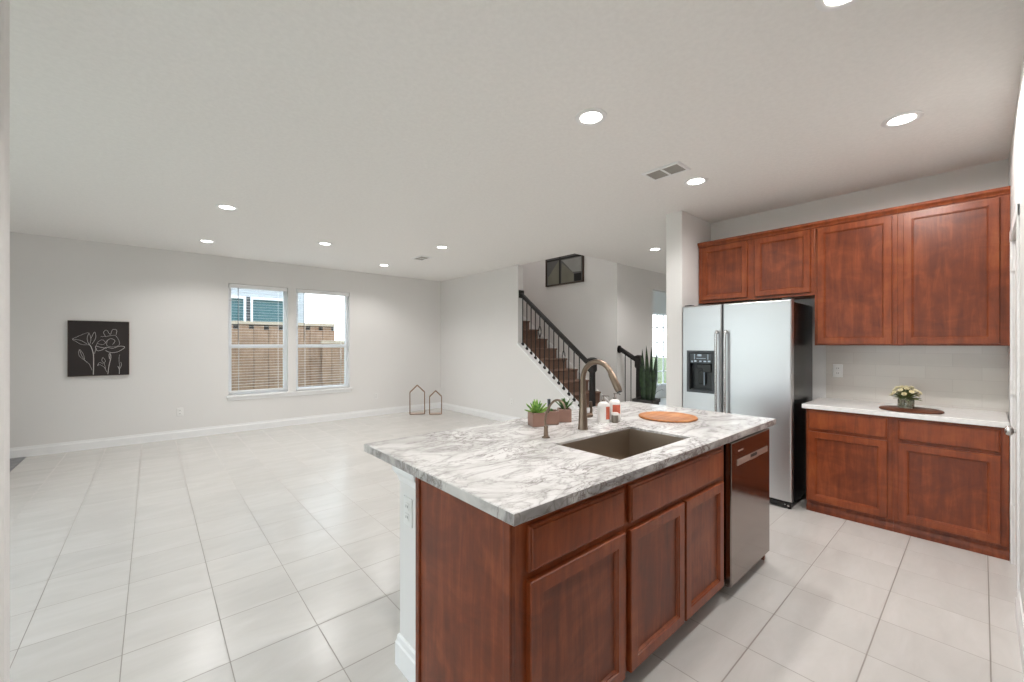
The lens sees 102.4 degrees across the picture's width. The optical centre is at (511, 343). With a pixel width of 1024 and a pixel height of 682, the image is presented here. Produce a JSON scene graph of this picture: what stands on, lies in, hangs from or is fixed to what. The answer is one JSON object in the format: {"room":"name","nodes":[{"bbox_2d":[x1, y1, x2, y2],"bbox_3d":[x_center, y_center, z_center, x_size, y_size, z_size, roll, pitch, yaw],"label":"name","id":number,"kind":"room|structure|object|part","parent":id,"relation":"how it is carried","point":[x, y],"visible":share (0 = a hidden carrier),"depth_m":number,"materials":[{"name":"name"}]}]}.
{"room":"kitchen","nodes":[
{"label":"kitchen","id":0,"kind":"room"},
{"bbox_2d":[0,0,9,681],"bbox_3d":[-2.788,0.015,0.474,2.830,2.760,0.086,0,0,-41],"label":"wall","id":1,"kind":"structure","parent":0,"point":[4,4],"depth_m":1.38,"materials":[{"name":"paint"}]},
{"bbox_2d":[10,232,440,447],"bbox_3d":[-4.196,0.015,6.740,7.165,2.760,0.190,0,0,-41],"label":"wall","id":2,"kind":"structure","parent":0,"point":[174,304],"depth_m":6.00,"materials":[{"name":"paint"}]},
{"bbox_2d":[67,320,128,376],"bbox_3d":[-5.505,0.059,5.493,0.581,0.728,0.040,0,0,-41],"label":"flower canvas","id":3,"kind":"object","parent":2,"relation":"attached to","point":[94,348],"visible":1,"depth_m":5.47},
{"bbox_2d":[177,408,182,415],"bbox_3d":[-4.886,1.001,6.056,0.074,0.118,0.009,0,0,-41],"label":"outlet plate","id":4,"kind":"object","parent":2,"relation":"attached to","point":[179,410],"visible":1,"depth_m":6.05,"materials":[{"name":"white plastic"}]},
{"bbox_2d":[10,402,440,457],"bbox_3d":[-4.200,1.330,6.653,7.045,0.130,0.015,0,0,-41],"label":"baseboard","id":5,"kind":"structure","parent":2,"relation":"attached to","point":[36,450],"depth_m":6.17,"materials":[{"name":"white wood"}]},
{"bbox_2d":[228,284,286,394],"bbox_3d":[-4.199,-0.072,6.807,0.840,1.765,0.075,0,0,-41],"label":"window","id":6,"kind":"structure","parent":2,"relation":"attached to","point":[284,345],"depth_m":6.81,"materials":[{"name":"white plastic"}]},
{"bbox_3d":[-4.192,0.035,6.800,0.744,0.056,0.055,0,0,-41],"label":"meeting rail","id":7,"kind":"part","parent":6,"relation":"part of","materials":[{"name":"white plastic"}]},
{"bbox_2d":[229,284,286,392],"bbox_3d":[-4.149,-0.092,6.751,0.824,1.715,0.066,0,0,-41],"label":"window blind","id":8,"kind":"object","parent":2,"relation":"attached to","point":[238,286],"visible":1,"depth_m":6.70,"materials":[{"name":"white plastic"}]},
{"bbox_3d":[-4.152,-0.065,6.754,0.563,1.660,0.052,0,0,-41],"label":"ladder cord","id":9,"kind":"part","parent":8,"relation":"part of","materials":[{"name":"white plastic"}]},
{"bbox_3d":[-4.152,0.754,6.754,0.820,0.022,0.050,0,0,-41],"label":"rail","id":10,"kind":"part","parent":8,"relation":"part of","materials":[{"name":"white plastic"}]},
{"bbox_2d":[296,293,347,390],"bbox_3d":[-3.446,-0.072,7.466,0.910,1.765,0.075,0,0,-41],"label":"window","id":11,"kind":"structure","parent":2,"relation":"attached to","point":[345,344],"depth_m":7.58,"materials":[{"name":"white plastic"}]},
{"bbox_3d":[-3.439,0.035,7.459,0.814,0.056,0.055,0,0,-41],"label":"meeting rail","id":12,"kind":"part","parent":11,"relation":"part of","materials":[{"name":"white plastic"}]},
{"bbox_2d":[296,289,348,389],"bbox_3d":[-3.397,-0.077,7.410,0.894,1.745,0.066,0,0,-41],"label":"window blind","id":13,"kind":"object","parent":2,"relation":"attached to","point":[297,290],"visible":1,"depth_m":7.39,"materials":[{"name":"white plastic"}]},
{"bbox_3d":[-3.400,0.784,7.413,0.890,0.022,0.050,0,0,-41],"label":"rail","id":14,"kind":"part","parent":13,"relation":"part of","materials":[{"name":"white plastic"}]},
{"bbox_2d":[400,481,415,650],"bbox_3d":[0.390,0.959,2.450,2.185,0.872,0.170,0,0,-41],"label":"wall","id":15,"kind":"structure","parent":0,"point":[407,534],"depth_m":1.74,"materials":[{"name":"paint"}]},
{"bbox_2d":[392,465,415,488],"bbox_3d":[0.381,0.559,2.460,2.237,0.072,0.196,0,0,-41],"label":"trim","id":16,"kind":"structure","parent":15,"relation":"attached to","point":[403,476],"depth_m":1.72,"materials":[{"name":"white wood"}]},
{"bbox_2d":[395,633,415,681],"bbox_3d":[0.385,1.328,2.457,2.217,0.134,0.186,0,0,-41],"label":"baseboard","id":17,"kind":"structure","parent":15,"relation":"attached to","point":[405,655],"depth_m":1.73,"materials":[{"name":"white wood"}]},
{"bbox_2d":[404,495,412,527],"bbox_3d":[-0.439,0.705,1.731,0.009,0.118,0.074,0,0,-41],"label":"outlet plate","id":18,"kind":"object","parent":15,"relation":"attached to","point":[408,502],"visible":1,"depth_m":1.72,"materials":[{"name":"white plastic"}]},
{"bbox_2d":[405,512,408,521],"bbox_3d":[-0.441,0.727,1.730,0.002,0.030,0.034,0,0,-41],"label":"socket","id":19,"kind":"object","parent":18,"relation":"attached to","point":[406,513],"depth_m":1.73,"materials":[{"name":"white plastic"}]},
{"bbox_2d":[441,265,575,417],"bbox_3d":[-0.218,0.015,7.544,0.120,2.760,3.920,0,0,-41],"label":"wall","id":20,"kind":"structure","parent":0,"point":[483,365],"depth_m":7.68,"materials":[{"name":"paint"}]},
{"bbox_2d":[442,402,519,420],"bbox_3d":[-0.264,1.330,7.494,0.015,0.130,3.905,0,0,-41],"label":"baseboard","id":21,"kind":"structure","parent":20,"relation":"attached to","point":[480,413],"depth_m":7.92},
{"bbox_2d":[10,0,1023,280],"bbox_3d":[0.704,-1.525,5.268,14.800,0.320,9.000,0,0,-41],"label":"ceiling","id":22,"kind":"structure","parent":0,"point":[390,132],"depth_m":2.43,"materials":[{"name":"paint"}]},
{"bbox_2d":[198,239,215,242],"bbox_3d":[-4.042,-1.359,5.454,0.188,0.012,0.188,0,0,-41],"label":"recessed light","id":23,"kind":"object","parent":22,"relation":"in","point":[200,240],"visible":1,"depth_m":5.43,"materials":[{"name":"white plastic"}]},
{"bbox_2d":[215,204,237,210],"bbox_3d":[-2.839,-1.359,4.100,0.188,0.012,0.188,0,0,-41],"label":"recessed light","id":24,"kind":"object","parent":22,"relation":"in","point":[221,206],"visible":1,"depth_m":4.08,"materials":[{"name":"white plastic"}]},
{"bbox_2d":[318,242,332,245],"bbox_3d":[-2.540,-1.359,5.589,0.188,0.012,0.188,0,0,-41],"label":"recessed light","id":25,"kind":"object","parent":22,"relation":"in","point":[320,243],"visible":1,"depth_m":5.56,"materials":[{"name":"white plastic"}]},
{"bbox_2d":[411,255,431,260],"bbox_3d":[-1.434,-1.359,6.519,0.200,0.010,0.310,0,0,-41],"label":"ceiling vent","id":26,"kind":"object","parent":22,"relation":"in","point":[421,258],"visible":1,"depth_m":6.52,"materials":[{"name":"white metal"}]},
{"bbox_2d":[435,245,448,248],"bbox_3d":[-0.985,-1.359,5.791,0.188,0.012,0.188,0,0,-41],"label":"recessed light","id":27,"kind":"object","parent":22,"relation":"in","point":[439,246],"visible":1,"depth_m":5.77,"materials":[{"name":"white plastic"}]},
{"bbox_2d":[575,108,606,125],"bbox_3d":[0.475,-1.359,2.474,0.188,0.012,0.188,0,0,-41],"label":"recessed light","id":28,"kind":"object","parent":22,"relation":"in","point":[591,116],"visible":1,"depth_m":2.46,"materials":[{"name":"white plastic"}]},
{"bbox_2d":[648,248,661,250],"bbox_3d":[2.055,-1.359,5.913,0.188,0.012,0.188,0,0,-41],"label":"recessed light","id":29,"kind":"object","parent":22,"relation":"in","point":[650,249],"visible":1,"depth_m":5.90,"materials":[{"name":"white"}]},
{"bbox_2d":[641,161,690,180],"bbox_3d":[1.211,-1.359,3.247,0.200,0.010,0.310,0,0,-41],"label":"ceiling vent","id":30,"kind":"object","parent":22,"relation":"in","point":[676,167],"visible":1,"depth_m":3.23,"materials":[{"name":"white metal"}]},
{"bbox_2d":[684,176,707,185],"bbox_3d":[1.541,-1.359,3.446,0.188,0.012,0.188,0,0,-41],"label":"recessed light","id":31,"kind":"object","parent":22,"relation":"in","point":[694,181],"visible":1,"depth_m":3.43,"materials":[{"name":"white plastic"}]},
{"bbox_2d":[815,0,858,11],"bbox_3d":[1.288,-1.359,1.591,0.188,0.012,0.188,0,0,-41],"label":"recessed light","id":32,"kind":"object","parent":22,"relation":"in","point":[822,5],"visible":1,"depth_m":1.65,"materials":[{"name":"white plastic"}]},
{"bbox_2d":[881,110,923,127],"bbox_3d":[2.366,-1.359,2.497,0.188,0.012,0.188,0,0,-41],"label":"recessed light","id":33,"kind":"object","parent":22,"relation":"in","point":[904,118],"visible":1,"depth_m":2.48,"materials":[{"name":"white plastic"}]},
{"bbox_2d":[10,397,1023,681],"bbox_3d":[0.704,1.452,5.268,14.800,0.126,9.000,0,0,-41],"label":"floor","id":34,"kind":"structure","parent":0,"point":[270,554],"depth_m":2.40,"materials":[{"name":"tile"}]},
{"bbox_2d":[409,384,424,413],"bbox_3d":[-1.889,1.102,8.208,0.302,0.578,0.126,0,0,-13],"label":"lantern","id":35,"kind":"object","parent":34,"relation":"on","point":[417,384],"visible":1,"depth_m":8.18,"materials":[{"name":"brown metal"}]},
{"bbox_2d":[429,390,441,413],"bbox_3d":[-1.521,1.157,8.197,0.252,0.468,0.116,0,0,-11],"label":"lantern","id":36,"kind":"object","parent":34,"relation":"on","point":[435,390],"visible":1,"depth_m":8.16,"materials":[{"name":"brown metal"}]},
{"bbox_2d":[416,477,624,681],"bbox_3d":[0.032,0.959,1.625,0.596,0.872,0.596,0,0,-41],"label":"base cabinet","id":37,"kind":"object","parent":34,"relation":"on","point":[542,598],"visible":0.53,"depth_m":1.41,"materials":[{"name":"brown wood"}]},
{"bbox_3d":[-0.189,0.959,1.444,0.026,0.872,0.577,0,0,-41],"label":"panel","id":38,"kind":"part","parent":37,"relation":"part of","materials":[{"name":"brown wood"}]},
{"bbox_3d":[0.241,0.628,1.426,0.506,0.143,0.022,0,0,-41],"label":"drawer","id":39,"kind":"part","parent":37,"relation":"part of","materials":[{"name":"brown wood"}]},
{"bbox_3d":[0.241,1.008,1.426,0.506,0.563,0.022,0,0,-41],"label":"door","id":40,"kind":"part","parent":37,"relation":"part of","materials":[{"name":"brown wood"}]},
{"bbox_3d":[0.237,1.008,1.431,0.392,0.449,0.005,0,0,-41],"label":"panel","id":41,"kind":"part","parent":37,"relation":"part of","materials":[{"name":"brown wood"}]},
{"bbox_2d":[517,316,608,408],"bbox_3d":[0.148,-0.105,7.915,1.209,3.000,4.045,0,0,-41],"label":"stairs","id":42,"kind":"structure","parent":34,"relation":"on","point":[599,397],"depth_m":7.40,"materials":[{"name":"wood"}]},
{"bbox_2d":[519,290,596,406],"bbox_3d":[0.677,0.233,6.529,0.110,2.323,1.587,0,0,-41],"label":"stair railing","id":43,"kind":"object","parent":42,"relation":"on","point":[592,394],"visible":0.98,"depth_m":6.43,"materials":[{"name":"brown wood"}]},
{"bbox_3d":[0.645,-0.297,6.566,0.110,1.262,1.490,0,0,-41],"label":"handrail","id":44,"kind":"part","parent":43,"relation":"part of","materials":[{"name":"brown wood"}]},
{"bbox_3d":[1.165,0.795,5.971,0.104,1.200,0.104,0,0,-41],"label":"newel post","id":45,"kind":"part","parent":43,"relation":"part of","materials":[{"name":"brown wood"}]},
{"bbox_2d":[617,345,641,400],"bbox_3d":[1.961,0.710,6.838,0.110,1.370,0.430,0,0,-41],"label":"stair railing","id":46,"kind":"object","parent":34,"relation":"on","point":[637,358],"visible":0.35,"depth_m":6.71,"materials":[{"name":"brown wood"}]},
{"bbox_3d":[1.931,0.160,6.873,0.110,0.270,0.338,0,0,-41],"label":"handrail","id":47,"kind":"part","parent":46,"relation":"part of","materials":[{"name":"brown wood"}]},
{"bbox_3d":[2.069,0.787,6.715,0.104,1.215,0.104,0,0,-41],"label":"newel post","id":48,"kind":"part","parent":46,"relation":"part of","materials":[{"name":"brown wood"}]},
{"bbox_2d":[632,347,662,404],"bbox_3d":[1.828,0.707,5.544,0.316,1.375,0.289,0,0,40],"label":"snake plant","id":49,"kind":"object","parent":34,"relation":"on","point":[648,374],"visible":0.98,"depth_m":5.53,"materials":[{"name":"plant"}]},
{"bbox_3d":[1.811,1.065,5.553,0.280,0.660,0.280,0,0,40],"label":"planter","id":50,"kind":"part","parent":49,"relation":"part of","materials":[{"name":"white ceramic"}]},
{"bbox_2d":[624,445,723,672],"bbox_3d":[0.613,0.959,2.132,0.945,0.872,0.594,0,0,-41],"label":"base cabinet","id":51,"kind":"object","parent":34,"relation":"on","point":[674,514],"visible":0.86,"depth_m":1.83,"materials":[{"name":"brown wood"}]},
{"bbox_2d":[364,401,775,525],"bbox_3d":[0.494,0.502,2.329,2.260,0.039,1.099,0,0,-41],"label":"countertop","id":52,"kind":"structure","parent":51,"relation":"on","point":[506,470],"depth_m":1.78,"materials":[{"name":"stone"}]},
{"bbox_2d":[525,399,547,426],"bbox_3d":[0.145,0.405,2.437,0.141,0.155,0.148,0,0,3],"label":"planter pot","id":53,"kind":"object","parent":52,"relation":"on","point":[536,416],"visible":0.99,"depth_m":2.41,"materials":[{"name":"pink ceramic"}]},
{"bbox_3d":[0.145,0.443,2.437,0.079,0.080,0.079,0,0,-19],"label":"pot","id":54,"kind":"part","parent":53,"relation":"part of","materials":[{"name":"pink ceramic"}]},
{"bbox_2d":[544,408,558,424],"bbox_3d":[0.238,0.437,2.500,0.079,0.092,0.079,0,0,-3],"label":"planter pot","id":55,"kind":"object","parent":52,"relation":"on","point":[552,418],"visible":0.83,"depth_m":2.46,"materials":[{"name":"pink ceramic"}]},
{"bbox_2d":[542,399,565,437],"bbox_3d":[0.213,0.379,2.083,0.042,0.208,0.157,0,0,-41],"label":"water faucet","id":56,"kind":"object","parent":52,"relation":"on","point":[549,403],"visible":1,"depth_m":2.11,"materials":[{"name":"brown metal"}]},
{"bbox_2d":[556,398,572,421],"bbox_3d":[0.327,0.409,2.568,0.120,0.148,0.100,0,0,4],"label":"planter pot","id":57,"kind":"object","parent":52,"relation":"on","point":[564,415],"visible":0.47,"depth_m":2.54,"materials":[{"name":"pink ceramic"}]},
{"bbox_3d":[0.327,0.443,2.575,0.079,0.080,0.079,0,0,-1],"label":"pot","id":58,"kind":"part","parent":57,"relation":"part of","materials":[{"name":"pink ceramic"}]},
{"bbox_2d":[578,359,621,429],"bbox_3d":[0.491,0.283,2.262,0.092,0.399,0.285,0,0,-41],"label":"kitchen faucet","id":59,"kind":"object","parent":52,"relation":"on","point":[583,415],"visible":1,"depth_m":2.31,"materials":[{"name":"brown metal"}]},
{"bbox_3d":[0.442,0.374,2.354,0.046,0.096,0.033,0,0,-33],"label":"lever","id":60,"kind":"part","parent":59,"relation":"part of","materials":[{"name":"brown metal"}]},
{"bbox_2d":[598,395,609,422],"bbox_3d":[0.568,0.400,2.547,0.072,0.166,0.048,0,0,2],"label":"soap bottle","id":61,"kind":"object","parent":52,"relation":"on","point":[603,406],"visible":1,"depth_m":2.52,"materials":[{"name":"white plastic"}]},
{"bbox_2d":[609,393,620,420],"bbox_3d":[0.653,0.397,2.614,0.072,0.172,0.049,0,0,0],"label":"soap bottle","id":62,"kind":"object","parent":52,"relation":"on","point":[615,404],"visible":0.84,"depth_m":2.59,"materials":[{"name":"white plastic"}]},
{"bbox_2d":[611,412,618,422],"bbox_3d":[0.634,0.453,2.533,0.045,0.061,0.045,0,0,-41],"label":"jar","id":63,"kind":"object","parent":52,"relation":"on","point":[614,415],"visible":1,"depth_m":2.52,"materials":[{"name":"grey glass"}]},
{"bbox_2d":[561,429,684,459],"bbox_3d":[0.569,0.598,2.069,0.641,0.201,0.371,0,0,-41],"label":"sink","id":64,"kind":"object","parent":52,"relation":"in","point":[626,443],"visible":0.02,"depth_m":2.31,"materials":[{"name":"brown metal"}]},
{"bbox_2d":[639,411,697,422],"bbox_3d":[1.020,0.476,2.698,0.364,0.013,0.364,0,0,-41],"label":"round board","id":65,"kind":"object","parent":52,"relation":"on","point":[659,416],"visible":1,"depth_m":2.67,"materials":[{"name":"brown wood"}]},
{"bbox_3d":[0.626,1.010,1.763,0.439,0.559,0.022,0,0,-41],"label":"door","id":66,"kind":"part","parent":51,"relation":"part of","materials":[{"name":"brown wood"}]},
{"bbox_3d":[0.622,1.010,1.768,0.325,0.445,0.005,0,0,-41],"label":"panel","id":67,"kind":"part","parent":51,"relation":"part of","materials":[{"name":"brown wood"}]},
{"bbox_3d":[0.791,0.631,1.907,0.877,0.148,0.022,0,0,-41],"label":"drawer","id":68,"kind":"part","parent":51,"relation":"part of","materials":[{"name":"brown wood"}]},
{"bbox_3d":[0.962,1.010,2.058,0.421,0.559,0.022,0,0,-41],"label":"door","id":69,"kind":"part","parent":51,"relation":"part of","materials":[{"name":"brown wood"}]},
{"bbox_3d":[0.959,1.010,2.062,0.307,0.445,0.005,0,0,-41],"label":"panel","id":70,"kind":"part","parent":51,"relation":"part of","materials":[{"name":"brown wood"}]},
{"bbox_2d":[666,210,710,407],"bbox_3d":[4.360,0.015,6.615,7.125,2.760,0.170,0,0,-41],"label":"wall pier","id":71,"kind":"object","parent":34,"relation":"on","point":[684,230],"visible":0.21,"depth_m":4.28,"materials":[{"name":"paint"}]},
{"bbox_2d":[724,428,768,587],"bbox_3d":[1.223,0.964,2.642,0.611,0.862,0.595,0,0,-41],"label":"dishwasher","id":72,"kind":"object","parent":34,"relation":"on","point":[746,459],"visible":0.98,"depth_m":2.37,"materials":[{"name":"silver metal"}]},
{"bbox_2d":[724,445,724,580],"bbox_3d":[1.209,0.914,2.658,0.604,0.762,0.553,0,0,-41],"label":"tub","id":73,"kind":"object","parent":72,"relation":"in","point":[724,445],"depth_m":2.25,"materials":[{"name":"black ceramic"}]},
{"bbox_2d":[683,298,811,508],"bbox_3d":[2.258,0.502,4.000,0.733,1.785,0.945,0,0,-41],"label":"refrigerator","id":74,"kind":"object","parent":34,"relation":"on","point":[745,358],"visible":0.75,"depth_m":3.67,"materials":[{"name":"silver metal"}]},
{"bbox_3d":[1.845,0.141,4.021,0.015,0.098,0.216,0,0,-41],"label":"control panel","id":75,"kind":"part","parent":74,"relation":"part of","materials":[{"name":"grey plastic"}]},
{"bbox_3d":[1.869,0.478,4.032,0.065,1.710,0.384,0,0,-41],"label":"freezer door","id":76,"kind":"part","parent":74,"relation":"part of","materials":[{"name":"silver metal"}]},
{"bbox_3d":[1.928,0.397,3.874,0.070,1.060,0.025,0,0,-41],"label":"handle","id":77,"kind":"part","parent":74,"relation":"part of","materials":[{"name":"silver metal"}]},
{"bbox_3d":[1.980,0.397,3.814,0.070,1.060,0.025,0,0,-41],"label":"handle","id":78,"kind":"part","parent":74,"relation":"part of","materials":[{"name":"silver metal"}]},
{"bbox_3d":[2.183,0.478,3.674,0.065,1.710,0.553,0,0,-41],"label":"fridge door","id":79,"kind":"part","parent":74,"relation":"part of","materials":[{"name":"silver metal"}]},
{"bbox_2d":[806,408,892,530],"bbox_3d":[2.873,0.967,3.453,0.624,0.857,0.539,0,0,-41],"label":"base cabinet","id":80,"kind":"object","parent":34,"relation":"on","point":[849,456],"visible":0.83,"depth_m":3.24,"materials":[{"name":"brown wood"}]},
{"bbox_3d":[2.647,1.011,3.263,0.005,0.458,0.377,0,0,-41],"label":"panel","id":81,"kind":"part","parent":80,"relation":"part of","materials":[{"name":"brown wood"}]},
{"bbox_3d":[2.642,0.631,3.259,0.022,0.148,0.491,0,0,-41],"label":"drawer","id":82,"kind":"part","parent":80,"relation":"part of","materials":[{"name":"brown wood"}]},
{"bbox_3d":[2.642,1.011,3.259,0.022,0.572,0.491,0,0,-41],"label":"door","id":83,"kind":"part","parent":80,"relation":"part of","materials":[{"name":"brown wood"}]},
{"bbox_2d":[893,417,1008,560],"bbox_3d":[3.232,0.967,3.042,0.624,0.857,0.552,0,0,-41],"label":"base cabinet","id":84,"kind":"object","parent":34,"relation":"on","point":[951,480],"visible":0.78,"depth_m":2.82,"materials":[{"name":"brown wood"}]},
{"bbox_2d":[802,397,1009,427],"bbox_3d":[3.040,0.519,3.248,0.643,0.035,1.114,0,0,-41],"label":"countertop","id":85,"kind":"structure","parent":84,"relation":"on","point":[952,415],"depth_m":3.06,"materials":[{"name":"white stone"}]},
{"bbox_2d":[879,405,943,413],"bbox_3d":[3.011,0.496,3.111,0.356,0.012,0.356,0,0,-41],"label":"round board","id":86,"kind":"object","parent":85,"relation":"on","point":[917,410],"visible":0.91,"depth_m":3.06,"materials":[{"name":"brown wood"}]},
{"bbox_2d":[889,385,922,408],"bbox_3d":[3.022,0.404,3.159,0.180,0.172,0.186,0,0,32],"label":"flower vase","id":87,"kind":"object","parent":86,"relation":"on","point":[903,392],"visible":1,"depth_m":3.14,"materials":[{"name":"clear glass"}]},
{"bbox_3d":[3.007,1.011,2.850,0.005,0.458,0.374,0,0,-41],"label":"panel","id":88,"kind":"part","parent":84,"relation":"part of","materials":[{"name":"brown wood"}]},
{"bbox_3d":[3.003,0.631,2.847,0.022,0.148,0.488,0,0,-41],"label":"drawer","id":89,"kind":"part","parent":84,"relation":"part of","materials":[{"name":"brown wood"}]},
{"bbox_3d":[3.003,1.011,2.847,0.022,0.572,0.488,0,0,-41],"label":"door","id":90,"kind":"part","parent":84,"relation":"part of","materials":[{"name":"brown wood"}]},
{"bbox_2d":[523,256,620,401],"bbox_3d":[0.532,-1.205,8.486,0.120,5.200,3.930,0,0,-41],"label":"wall","id":91,"kind":"structure","parent":0,"point":[588,312],"depth_m":7.44,"materials":[{"name":"paint"}]},
{"bbox_2d":[545,254,583,286],"bbox_3d":[0.991,-1.470,7.845,0.033,0.670,0.950,0,0,-41],"label":"framed picture","id":92,"kind":"object","parent":91,"relation":"attached to","point":[567,269],"visible":0.77,"depth_m":7.84,"materials":[{"name":"brown wood"}]},
{"bbox_2d":[621,264,665,401],"bbox_3d":[3.769,0.015,8.789,5.150,2.760,0.120,0,0,-41],"label":"wall","id":93,"kind":"structure","parent":0,"point":[638,285],"depth_m":7.34,"materials":[{"name":"paint"}]},
{"bbox_2d":[653,291,665,397],"bbox_3d":[2.834,0.015,9.857,5.150,2.760,0.100,0,0,-41],"label":"wall","id":94,"kind":"structure","parent":0,"point":[659,298],"depth_m":10.65,"materials":[{"name":"paint"}]},
{"bbox_2d":[653,312,665,386],"bbox_3d":[3.756,0.142,10.664,1.900,1.906,0.060,0,0,-41],"label":"window","id":95,"kind":"structure","parent":94,"relation":"in","point":[654,313],"depth_m":10.81,"materials":[{"name":"white plastic"}]},
{"bbox_2d":[711,159,1007,416],"bbox_3d":[3.247,0.015,3.587,0.128,2.760,2.920,0,0,-41],"label":"wall","id":96,"kind":"structure","parent":0,"point":[964,377],"depth_m":3.45,"materials":[{"name":"paint"}]},
{"bbox_2d":[697,222,814,304],"bbox_3d":[2.458,-0.757,4.141,0.342,0.645,1.030,0,0,-41],"label":"upper cabinet","id":97,"kind":"object","parent":96,"relation":"attached to","point":[775,264],"visible":0.88,"depth_m":3.98,"materials":[{"name":"brown wood"}]},
{"bbox_3d":[2.183,-0.742,4.239,0.005,0.443,0.333,0,0,-41],"label":"panel","id":98,"kind":"part","parent":97,"relation":"part of","materials":[{"name":"brown wood"}]},
{"bbox_3d":[2.179,-0.742,4.235,0.022,0.557,0.447,0,0,-41],"label":"door","id":99,"kind":"part","parent":97,"relation":"part of","materials":[{"name":"brown wood"}]},
{"bbox_3d":[2.342,-1.055,4.040,0.034,0.050,1.030,0,0,-41],"label":"crown","id":100,"kind":"part","parent":97,"relation":"part of","materials":[{"name":"brown wood"}]},
{"bbox_3d":[2.523,-0.742,3.851,0.005,0.443,0.336,0,0,-41],"label":"panel","id":101,"kind":"part","parent":97,"relation":"part of","materials":[{"name":"brown wood"}]},
{"bbox_3d":[2.518,-0.742,3.848,0.022,0.557,0.450,0,0,-41],"label":"door","id":102,"kind":"part","parent":97,"relation":"part of","materials":[{"name":"brown wood"}]},
{"bbox_2d":[833,364,842,376],"bbox_3d":[2.990,0.245,3.776,0.009,0.118,0.074,0,0,-41],"label":"outlet plate","id":103,"kind":"object","parent":96,"relation":"attached to","point":[837,368],"visible":1,"depth_m":3.77,"materials":[{"name":"white plastic"}]},
{"bbox_2d":[814,207,897,345],"bbox_3d":[2.976,-0.534,3.550,0.342,1.092,0.542,0,0,-41],"label":"upper cabinet","id":104,"kind":"object","parent":96,"relation":"attached to","point":[856,255],"visible":0.91,"depth_m":3.43,"materials":[{"name":"brown wood"}]},
{"bbox_3d":[2.866,-0.509,3.460,0.005,0.904,0.375,0,0,-41],"label":"panel","id":105,"kind":"part","parent":104,"relation":"part of","materials":[{"name":"brown wood"}]},
{"bbox_3d":[2.860,-1.055,3.448,0.034,0.050,0.542,0,0,-41],"label":"crown","id":106,"kind":"part","parent":104,"relation":"part of","materials":[{"name":"brown wood"}]},
{"bbox_2d":[897,186,1010,345],"bbox_3d":[3.341,-0.534,3.132,0.342,1.092,0.568,0,0,-41],"label":"upper cabinet","id":107,"kind":"object","parent":96,"relation":"attached to","point":[954,251],"visible":0.99,"depth_m":3.01,"materials":[{"name":"brown wood"}]},
{"bbox_3d":[3.229,-0.509,3.045,0.005,0.904,0.373,0,0,-41],"label":"panel","id":108,"kind":"part","parent":107,"relation":"part of","materials":[{"name":"brown wood"}]},
{"bbox_3d":[3.225,-1.055,3.031,0.034,0.050,0.568,0,0,-41],"label":"crown","id":109,"kind":"part","parent":107,"relation":"part of","materials":[{"name":"brown wood"}]},
{"bbox_2d":[1008,53,1023,613],"bbox_3d":[2.927,0.015,2.312,2.050,2.760,0.120,0,0,-41],"label":"wall","id":110,"kind":"structure","parent":0,"point":[1016,153],"depth_m":2.08,"materials":[{"name":"paint"}]},
{"bbox_2d":[1005,256,1015,541],"bbox_3d":[2.916,0.367,2.381,0.715,2.035,0.098,0,0,-41],"label":"door","id":111,"kind":"structure","parent":110,"relation":"in","point":[1009,430],"depth_m":2.51,"materials":[{"name":"white wood"}]},
{"bbox_3d":[2.676,0.465,2.196,0.064,0.064,0.060,0,0,-41],"label":"knob","id":112,"kind":"part","parent":111,"relation":"part of","materials":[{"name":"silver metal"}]},
{"bbox_2d":[1009,203,1019,595],"bbox_3d":[2.902,0.338,2.378,0.830,2.115,0.012,0,0,-41],"label":"trim","id":113,"kind":"structure","parent":110,"relation":"attached to","point":[1015,226],"depth_m":2.14,"materials":[{"name":"white wood"}]},
{"bbox_2d":[1015,591,1023,680],"bbox_3d":[2.350,1.330,1.897,0.635,0.130,0.015,0,0,-41],"label":"baseboard","id":114,"kind":"structure","parent":110,"relation":"attached to","point":[1019,614],"depth_m":1.91,"materials":[{"name":"white wood"}]},
{"label":"outside","id":115,"kind":"structure","parent":0,"visible":0},
{"bbox_2d":[653,357,665,383],"bbox_3d":[-12.023,1.505,21.325,70.000,0.180,32.070,0,0,-41],"label":"ground","id":116,"kind":"structure","parent":115,"point":[659,359],"depth_m":23.76,"materials":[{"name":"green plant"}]},
{"bbox_2d":[231,288,304,322],"bbox_3d":[-10.177,-2.205,11.093,7.900,7.200,4.900,0,0,-41],"label":"house","id":117,"kind":"structure","parent":116,"relation":"on","point":[244,314],"depth_m":11.27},
{"bbox_3d":[-7.423,-0.490,10.832,0.590,1.430,0.020,0,0,-41],"label":"pane","id":118,"kind":"part","parent":117,"relation":"part of","materials":[{"name":"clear glass"}]},
{"bbox_3d":[-7.086,-0.485,11.055,0.094,1.560,0.030,0,0,-41],"label":"window post","id":119,"kind":"part","parent":117,"relation":"part of","materials":[{"name":"white wood"}]},
{"bbox_3d":[-6.746,-0.490,11.425,0.790,1.430,0.020,0,0,-41],"label":"pane","id":120,"kind":"part","parent":117,"relation":"part of","materials":[{"name":"clear glass"}]},
{"bbox_2d":[231,321,334,390],"bbox_3d":[-6.209,0.463,7.875,5.430,1.865,0.090,0,0,-41],"label":"wooden fence","id":121,"kind":"object","parent":116,"relation":"on","point":[315,333],"visible":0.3,"depth_m":8.77,"materials":[{"name":"brown wood"}]},
{"bbox_3d":[-6.230,-0.335,7.891,5.420,0.140,0.039,0,0,-41],"label":"rail","id":122,"kind":"part","parent":121,"relation":"part of","materials":[{"name":"wood"}]},
{"bbox_2d":[320,341,343,385],"bbox_3d":[-3.468,0.660,10.148,2.350,1.470,0.080,0,0,-41],"label":"wooden fence","id":123,"kind":"object","parent":116,"relation":"on","point":[336,358],"visible":0.25,"depth_m":9.53,"materials":[{"name":"brown wood"}]}
]}

